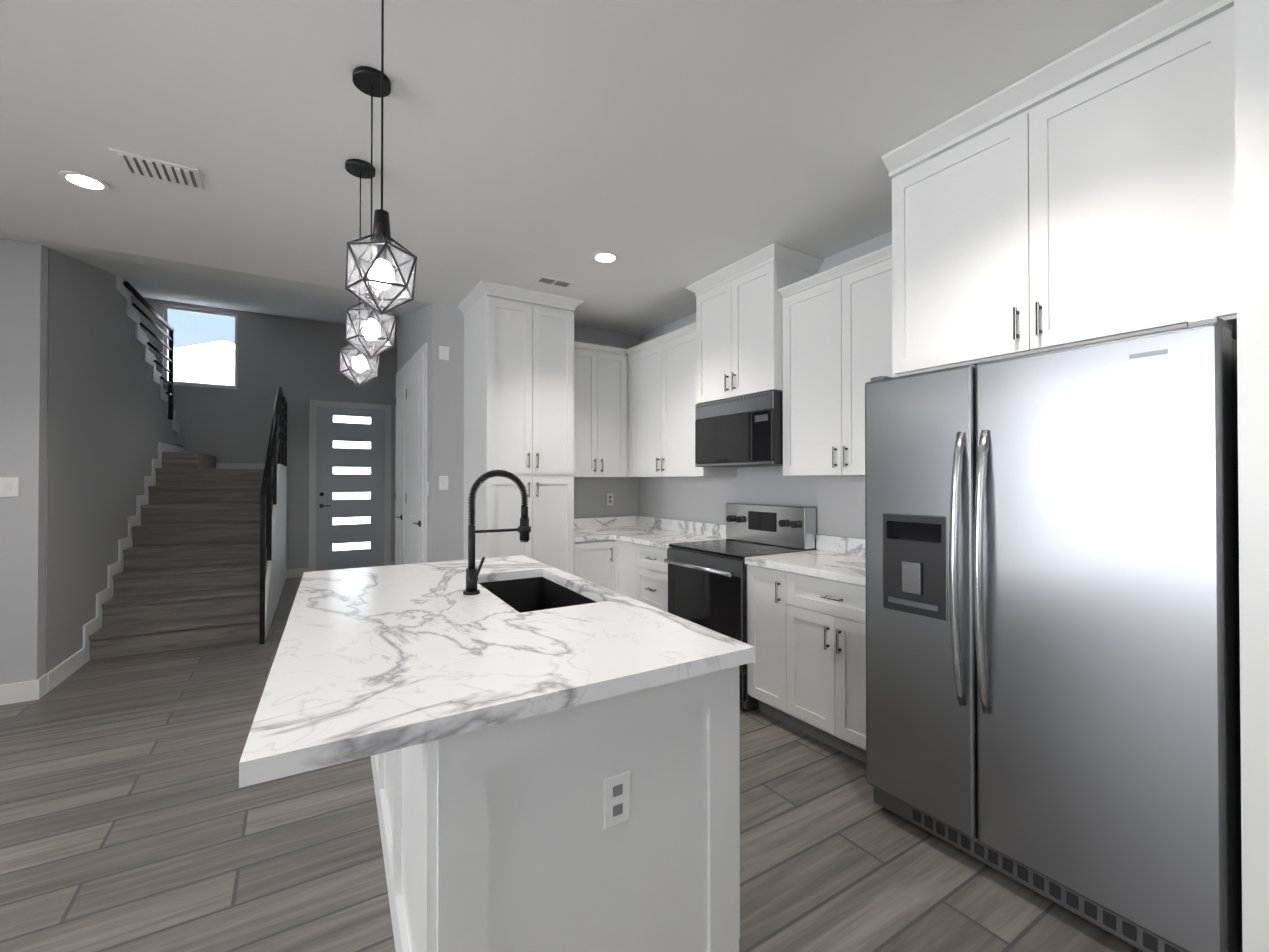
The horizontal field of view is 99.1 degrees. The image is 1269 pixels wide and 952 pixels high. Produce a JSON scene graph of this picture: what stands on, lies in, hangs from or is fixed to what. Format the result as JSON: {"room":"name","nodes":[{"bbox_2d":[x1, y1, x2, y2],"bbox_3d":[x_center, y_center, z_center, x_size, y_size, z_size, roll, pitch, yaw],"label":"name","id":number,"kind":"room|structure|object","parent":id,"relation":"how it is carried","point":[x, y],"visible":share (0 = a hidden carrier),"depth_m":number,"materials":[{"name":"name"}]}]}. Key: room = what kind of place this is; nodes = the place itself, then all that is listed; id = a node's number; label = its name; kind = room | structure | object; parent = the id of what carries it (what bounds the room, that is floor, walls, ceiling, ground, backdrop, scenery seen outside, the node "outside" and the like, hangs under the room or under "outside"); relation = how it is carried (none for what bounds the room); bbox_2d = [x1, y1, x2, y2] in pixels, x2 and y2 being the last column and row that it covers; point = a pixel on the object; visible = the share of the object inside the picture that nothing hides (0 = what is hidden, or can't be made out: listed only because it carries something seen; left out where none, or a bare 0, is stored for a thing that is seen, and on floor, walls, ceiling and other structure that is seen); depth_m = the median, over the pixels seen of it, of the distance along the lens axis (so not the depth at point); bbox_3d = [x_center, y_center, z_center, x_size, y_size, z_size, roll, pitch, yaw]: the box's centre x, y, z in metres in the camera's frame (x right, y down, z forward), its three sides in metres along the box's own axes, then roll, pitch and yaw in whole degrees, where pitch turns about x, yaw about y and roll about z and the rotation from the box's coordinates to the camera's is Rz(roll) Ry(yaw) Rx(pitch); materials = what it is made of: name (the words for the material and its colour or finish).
{"room":"kitchen","nodes":[
{"label":"kitchen","id":0,"kind":"room"},
{"bbox_2d":[0,238,47,684],"bbox_3d":[-5.385,-0.059,2.440,3.800,2.900,0.120,0,-1,-32],"label":"wall","id":1,"kind":"structure","parent":0,"point":[23,338],"depth_m":3.36,"materials":[{"name":"grey paint"}]},
{"bbox_2d":[0,477,18,496],"bbox_3d":[-3.852,0.068,3.325,0.090,0.120,0.009,0,-1,-32],"label":"light switch","id":2,"kind":"object","parent":1,"relation":"attached to","point":[9,486],"visible":1,"depth_m":3.33,"materials":[{"name":"white plastic"}]},
{"bbox_2d":[0,676,43,704],"bbox_3d":[-5.349,1.330,2.384,3.814,0.120,0.034,0,-1,-32],"label":"baseboard","id":3,"kind":"structure","parent":1,"relation":"attached to","point":[11,693],"depth_m":3.35,"materials":[{"name":"white wood"}]},
{"bbox_2d":[44,248,182,673],"bbox_3d":[-4.871,-0.307,5.216,0.120,3.439,4.010,0,-1,-30],"label":"wall","id":4,"kind":"structure","parent":0,"point":[109,425],"depth_m":4.12,"materials":[{"name":"grey paint"}]},
{"bbox_2d":[46,442,184,691],"bbox_3d":[-4.814,0.519,5.247,0.015,1.788,4.038,0,-1,-30],"label":"trim","id":5,"kind":"structure","parent":4,"relation":"attached to","point":[64,670],"depth_m":4.51,"materials":[{"name":"white wood"}]},
{"bbox_2d":[115,275,183,445],"bbox_3d":[-5.197,-1.065,5.783,0.150,1.325,2.712,0,-1,-30],"label":"trim","id":6,"kind":"structure","parent":4,"relation":"on","point":[133,315],"depth_m":5.43,"materials":[{"name":"white wood"}]},
{"bbox_2d":[123,281,173,419],"bbox_3d":[-4.952,-1.193,5.546,0.044,1.067,1.730,0,-1,-30],"label":"stair railing","id":7,"kind":"object","parent":6,"relation":"on","point":[154,312],"visible":1,"depth_m":5.97,"materials":[{"name":"black metal"}]},
{"bbox_2d":[131,296,396,569],"bbox_3d":[-5.252,-0.419,7.450,4.390,3.700,0.140,0,-1,-32],"label":"wall","id":8,"kind":"structure","parent":0,"point":[296,360],"depth_m":7.58,"materials":[{"name":"grey paint"}]},
{"bbox_2d":[163,305,237,389],"bbox_3d":[-5.710,-1.679,7.136,0.790,1.025,0.102,0,-1,-32],"label":"window","id":9,"kind":"structure","parent":8,"relation":"in","point":[166,353],"depth_m":7.14,"materials":[{"name":"white"}]},
{"bbox_2d":[216,463,264,468],"bbox_3d":[-5.212,-0.120,7.349,0.760,0.100,0.015,0,-1,-30],"label":"trim","id":10,"kind":"structure","parent":8,"relation":"attached to","point":[218,465],"depth_m":7.28,"materials":[{"name":"white wood"}]},
{"bbox_2d":[286,568,308,577],"bbox_3d":[-4.824,1.372,7.614,0.403,0.120,0.014,0,-1,-32],"label":"baseboard","id":11,"kind":"structure","parent":8,"relation":"attached to","point":[290,573],"depth_m":7.63,"materials":[{"name":"white"}]},
{"bbox_2d":[316,407,384,570],"bbox_3d":[-4.211,0.216,8.043,0.902,2.432,0.105,0,-1,-32],"label":"front door","id":12,"kind":"structure","parent":8,"relation":"in","point":[350,456],"depth_m":8.04,"materials":[{"name":"grey wood"}]},
{"bbox_2d":[309,400,391,571],"bbox_3d":[-4.221,0.173,8.059,1.080,2.525,0.118,0,-1,-32],"label":"door frame","id":13,"kind":"structure","parent":8,"relation":"attached to","point":[314,405],"depth_m":7.92,"materials":[{"name":"white"}]},
{"bbox_2d":[397,305,428,562],"bbox_3d":[-2.065,-0.213,5.146,0.120,3.250,1.630,0,-1,-32],"label":"wall","id":14,"kind":"structure","parent":0,"point":[412,332],"depth_m":4.94,"materials":[{"name":"grey paint"}]},
{"bbox_2d":[395,371,404,564],"bbox_3d":[-2.402,0.192,5.504,0.062,2.434,0.500,0,-1,-32],"label":"hall door","id":15,"kind":"structure","parent":14,"relation":"in","point":[399,467],"depth_m":5.43,"materials":[{"name":"white wood"}]},
{"bbox_2d":[396,343,427,563],"bbox_3d":[-2.136,0.157,5.128,0.016,2.510,1.560,0,-1,-32],"label":"door frame","id":16,"kind":"structure","parent":14,"relation":"attached to","point":[420,351],"depth_m":4.50,"materials":[{"name":"white wood"}]},
{"bbox_2d":[406,353,423,563],"bbox_3d":[-1.982,0.187,4.835,0.062,2.434,0.760,0,-1,-32],"label":"hall door","id":17,"kind":"structure","parent":14,"relation":"in","point":[414,452],"depth_m":4.76,"materials":[{"name":"white wood"}]},
{"bbox_2d":[426,482,428,495],"bbox_3d":[-1.703,0.107,4.444,0.009,0.116,0.072,0,-1,-32],"label":"light switch","id":18,"kind":"object","parent":14,"relation":"attached to","point":[427,488],"visible":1,"depth_m":4.43,"materials":[{"name":"white plastic"}]},
{"bbox_2d":[428,302,638,561],"bbox_3d":[-0.821,-0.010,4.892,1.960,2.840,0.120,0,-1,-32],"label":"wall","id":19,"kind":"structure","parent":0,"point":[446,442],"depth_m":4.41,"materials":[{"name":"grey paint"}]},
{"bbox_2d":[439,476,447,489],"bbox_3d":[-1.540,0.056,4.363,0.072,0.116,0.009,0,-1,-32],"label":"hall light switch","id":20,"kind":"object","parent":19,"relation":"attached to","point":[443,482],"visible":1,"depth_m":4.36,"materials":[{"name":"white plastic"}]},
{"bbox_2d":[439,346,448,359],"bbox_3d":[-1.540,-0.994,4.372,0.080,0.110,0.009,0,-1,-32],"label":"door chime","id":21,"kind":"object","parent":19,"relation":"attached to","point":[443,352],"visible":1,"depth_m":4.37,"materials":[{"name":"white plastic"}]},
{"bbox_2d":[573,341,627,476],"bbox_3d":[-0.283,-0.564,4.935,1.006,1.150,0.383,0,-1,-32],"label":"upper cabinet","id":22,"kind":"object","parent":19,"relation":"attached to","point":[600,410],"visible":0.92,"depth_m":4.74,"materials":[{"name":"white wood"}]},
{"bbox_2d":[607,493,612,504],"bbox_3d":[-0.233,0.222,5.157,0.072,0.116,0.008,0,-1,-32],"label":"outlet","id":23,"kind":"object","parent":19,"relation":"attached to","point":[609,498],"visible":0.98,"depth_m":5.15,"materials":[{"name":"white plastic"}]},
{"bbox_2d":[0,577,1142,951],"bbox_3d":[-2.525,1.438,2.057,8.250,0.100,12.250,0,-1,-32],"label":"floor","id":24,"kind":"structure","parent":0,"point":[134,817],"depth_m":2.02,"materials":[{"name":"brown wood"}]},
{"bbox_2d":[89,452,286,659],"bbox_3d":[-4.483,0.574,5.787,1.128,1.688,3.438,0,-1,-30],"label":"stairs","id":25,"kind":"structure","parent":24,"relation":"on","point":[188,576],"depth_m":5.03,"materials":[{"name":"brown wood"}]},
{"bbox_2d":[259,387,286,644],"bbox_3d":[-3.984,0.184,6.024,0.040,2.470,3.456,0,-1,-30],"label":"stair railing","id":26,"kind":"object","parent":25,"relation":"on","point":[276,450],"visible":0.96,"depth_m":5.14,"materials":[{"name":"black metal"}]},
{"bbox_2d":[457,280,583,574],"bbox_3d":[-0.928,0.007,4.348,0.810,2.798,0.683,0,-1,-32],"label":"pantry cabinet","id":27,"kind":"object","parent":24,"relation":"on","point":[518,382],"visible":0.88,"depth_m":4.11,"materials":[{"name":"white wood"}]},
{"bbox_2d":[371,663,747,951],"bbox_3d":[-0.535,0.948,2.130,0.926,0.880,2.006,0,-1,-32],"label":"kitchen island","id":28,"kind":"object","parent":24,"relation":"on","point":[553,753],"depth_m":1.25,"materials":[{"name":"wood"}]},
{"bbox_2d":[239,561,654,787],"bbox_3d":[-0.838,0.487,1.943,0.797,0.040,2.050,0,-1,-32],"label":"island countertop","id":29,"kind":"structure","parent":28,"relation":"on","point":[369,661],"depth_m":1.29,"materials":[{"name":"white stone"}]},
{"bbox_2d":[477,575,602,610],"bbox_3d":[-0.431,0.619,2.298,0.446,0.244,0.844,0,-1,-32],"label":"sink","id":30,"kind":"object","parent":29,"relation":"in","point":[525,592],"depth_m":2.66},
{"bbox_2d":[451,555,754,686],"bbox_3d":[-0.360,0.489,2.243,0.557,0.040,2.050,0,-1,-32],"label":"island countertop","id":31,"kind":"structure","parent":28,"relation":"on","point":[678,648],"depth_m":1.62,"materials":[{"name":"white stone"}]},
{"bbox_2d":[463,470,530,594],"bbox_3d":[-0.546,0.221,2.193,0.279,0.494,0.103,0,-1,-32],"label":"faucet","id":32,"kind":"object","parent":31,"relation":"on","point":[523,529],"visible":1,"depth_m":2.16,"materials":[{"name":"black metal"}]},
{"bbox_2d":[574,540,614,590],"bbox_3d":[-0.467,0.968,4.643,0.398,0.880,0.660,0,-1,-32],"label":"base cabinet","id":33,"kind":"object","parent":24,"relation":"on","point":[594,561],"visible":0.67,"depth_m":4.40,"materials":[{"name":"white wood"}]},
{"bbox_2d":[574,518,609,541],"bbox_3d":[-0.496,0.458,4.629,0.330,0.140,0.660,0,-1,-32],"label":"countertop","id":34,"kind":"structure","parent":33,"relation":"on","point":[585,529],"depth_m":4.86,"materials":[{"name":"stone"}]},
{"bbox_2d":[615,540,636,599],"bbox_3d":[0.189,0.967,4.526,0.628,0.880,0.340,0,-1,-32],"label":"base cabinet","id":35,"kind":"object","parent":24,"relation":"on","point":[625,568],"visible":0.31,"depth_m":4.37,"materials":[{"name":"white wood"}]},
{"bbox_2d":[636,544,667,611],"bbox_3d":[0.387,0.965,4.180,0.660,0.880,0.458,0,-1,-32],"label":"base cabinet","id":36,"kind":"object","parent":24,"relation":"on","point":[651,577],"visible":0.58,"depth_m":4.03,"materials":[{"name":"white wood"}]},
{"bbox_2d":[590,516,725,548],"bbox_3d":[0.128,0.458,4.581,0.676,0.140,1.406,0,-1,-32],"label":"countertop","id":37,"kind":"structure","parent":36,"relation":"on","point":[642,530],"depth_m":4.59,"materials":[{"name":"stone"}]},
{"bbox_2d":[664,503,815,711],"bbox_3d":[0.680,0.800,3.644,0.719,1.200,0.756,0,-1,-32],"label":"range","id":38,"kind":"object","parent":24,"relation":"on","point":[707,584],"visible":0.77,"depth_m":3.51,"materials":[{"name":"silver metal"}]},
{"bbox_2d":[747,565,797,729],"bbox_3d":[0.994,0.957,3.212,0.660,0.880,0.298,0,-1,-32],"label":"base cabinet","id":39,"kind":"object","parent":24,"relation":"on","point":[766,632],"visible":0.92,"depth_m":3.06,"materials":[{"name":"white wood"}]},
{"bbox_2d":[786,572,865,762],"bbox_3d":[1.239,0.954,2.823,0.660,0.880,0.622,0,-1,-32],"label":"base cabinet","id":40,"kind":"object","parent":24,"relation":"on","point":[826,659],"visible":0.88,"depth_m":2.71,"materials":[{"name":"white wood"}]},
{"bbox_2d":[745,534,865,585],"bbox_3d":[1.165,0.445,2.956,0.648,0.140,0.920,0,-1,-32],"label":"countertop","id":41,"kind":"structure","parent":40,"relation":"on","point":[838,558],"depth_m":3.04,"materials":[{"name":"stone"}]},
{"bbox_2d":[865,316,1242,951],"bbox_3d":[1.568,0.487,2.026,0.939,1.800,1.028,0,-1,-32],"label":"refrigerator","id":42,"kind":"object","parent":24,"relation":"on","point":[1052,629],"visible":0.98,"depth_m":1.65,"materials":[{"name":"silver metal"}]},
{"bbox_2d":[1234,0,1268,951],"bbox_3d":[1.920,0.024,1.560,0.858,2.720,0.093,0,-1,-32],"label":"wall","id":43,"kind":"structure","parent":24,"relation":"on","point":[1251,36],"depth_m":1.35,"materials":[{"name":"white paint"}]},
{"bbox_2d":[0,0,1162,335],"bbox_3d":[-2.562,-1.921,2.002,8.400,1.017,12.450,0,-1,-32],"label":"ceiling","id":44,"kind":"structure","parent":0,"point":[666,150],"depth_m":2.21,"materials":[{"name":"white paint"}]},
{"bbox_2d":[59,171,109,191],"bbox_3d":[-2.621,-1.404,2.580,0.169,0.007,0.169,0,-1,-32],"label":"recessed light","id":45,"kind":"object","parent":44,"relation":"in","point":[83,180],"visible":1,"depth_m":2.57,"materials":[{"name":"white plastic"}]},
{"bbox_2d":[109,148,203,189],"bbox_3d":[-2.185,-1.402,2.488,0.300,0.014,0.200,0,-1,-32],"label":"ceiling vent","id":46,"kind":"object","parent":44,"relation":"in","point":[142,166],"visible":1,"depth_m":2.47,"materials":[{"name":"white metal"}]},
{"bbox_2d":[339,159,379,386],"bbox_3d":[-1.248,-0.907,2.458,0.164,1.004,0.173,0,-1,-32],"label":"pendant light","id":47,"kind":"object","parent":44,"relation":"hanging from","point":[359,168],"visible":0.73,"depth_m":2.44,"materials":[{"name":"grey metal"}]},
{"bbox_2d":[344,66,396,358],"bbox_3d":[-0.935,-0.914,1.923,0.164,0.999,0.173,0,-1,-32],"label":"pendant light","id":48,"kind":"object","parent":44,"relation":"hanging from","point":[367,80],"visible":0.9,"depth_m":1.91,"materials":[{"name":"grey metal"}]},
{"bbox_2d":[345,0,416,314],"bbox_3d":[-0.650,-0.916,1.393,0.164,1.004,0.173,0,-1,-32],"label":"pendant light","id":49,"kind":"object","parent":44,"relation":"hanging from","point":[380,272],"visible":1,"depth_m":1.38,"materials":[{"name":"grey"}]},
{"bbox_2d":[535,276,574,287],"bbox_3d":[-0.574,-1.394,3.889,0.260,0.007,0.120,0,-1,-32],"label":"ceiling vent","id":50,"kind":"object","parent":44,"relation":"in","point":[554,281],"visible":1,"depth_m":3.88,"materials":[{"name":"white metal"}]},
{"bbox_2d":[592,251,618,262],"bbox_3d":[-0.186,-1.397,3.460,0.169,0.007,0.169,0,-1,-32],"label":"recessed light","id":51,"kind":"object","parent":44,"relation":"in","point":[606,257],"visible":1,"depth_m":3.45,"materials":[{"name":"white plastic"}]},
{"bbox_2d":[639,231,891,538],"bbox_3d":[2.080,-0.011,2.256,0.150,2.800,7.670,0,-1,-32],"label":"wall","id":52,"kind":"structure","parent":0,"point":[838,502],"depth_m":3.92,"materials":[{"name":"grey paint"}]},
{"bbox_2d":[626,322,736,476],"bbox_3d":[0.348,-0.568,4.534,0.363,1.150,1.078,0,-1,-32],"label":"upper cabinet","id":53,"kind":"object","parent":52,"relation":"attached to","point":[661,399],"visible":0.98,"depth_m":4.41,"materials":[{"name":"white wood"}]},
{"bbox_2d":[686,243,823,403],"bbox_3d":[0.800,-0.963,3.733,0.453,0.868,0.869,0,-1,-32],"label":"upper cabinet","id":54,"kind":"object","parent":52,"relation":"attached to","point":[739,345],"visible":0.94,"depth_m":3.54,"materials":[{"name":"white wood"}]},
{"bbox_2d":[695,390,782,466],"bbox_3d":[0.812,-0.297,3.735,0.408,0.455,0.748,0,-1,-32],"label":"microwave","id":55,"kind":"object","parent":54,"relation":"attached to","point":[743,431],"visible":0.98,"depth_m":3.54,"materials":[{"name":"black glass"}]},
{"bbox_2d":[778,245,892,475],"bbox_3d":[1.285,-0.580,3.041,0.363,1.150,0.918,0,-1,-32],"label":"upper cabinet","id":56,"kind":"object","parent":52,"relation":"attached to","point":[837,335],"visible":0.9,"depth_m":3.03,"materials":[{"name":"white wood"}]},
{"bbox_2d":[882,0,1236,376],"bbox_3d":[1.698,-0.926,2.067,0.703,0.968,1.173,0,-1,-32],"label":"upper cabinet","id":57,"kind":"object","parent":52,"relation":"attached to","point":[1084,194],"visible":0.96,"depth_m":1.83,"materials":[{"name":"white wood"}]},
{"label":"outside","id":58,"kind":"structure","parent":0,"visible":0},
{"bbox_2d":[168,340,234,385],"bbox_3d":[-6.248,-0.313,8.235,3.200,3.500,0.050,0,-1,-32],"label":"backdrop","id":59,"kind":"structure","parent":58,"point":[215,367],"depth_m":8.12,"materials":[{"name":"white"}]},
{"bbox_2d":[168,309,234,348],"bbox_3d":[-6.611,-2.062,8.358,7.000,6.000,0.020,0,-1,-32],"label":"sky","id":60,"kind":"structure","parent":58,"point":[198,319],"depth_m":8.30,"materials":[{"name":"blue"}]}
]}

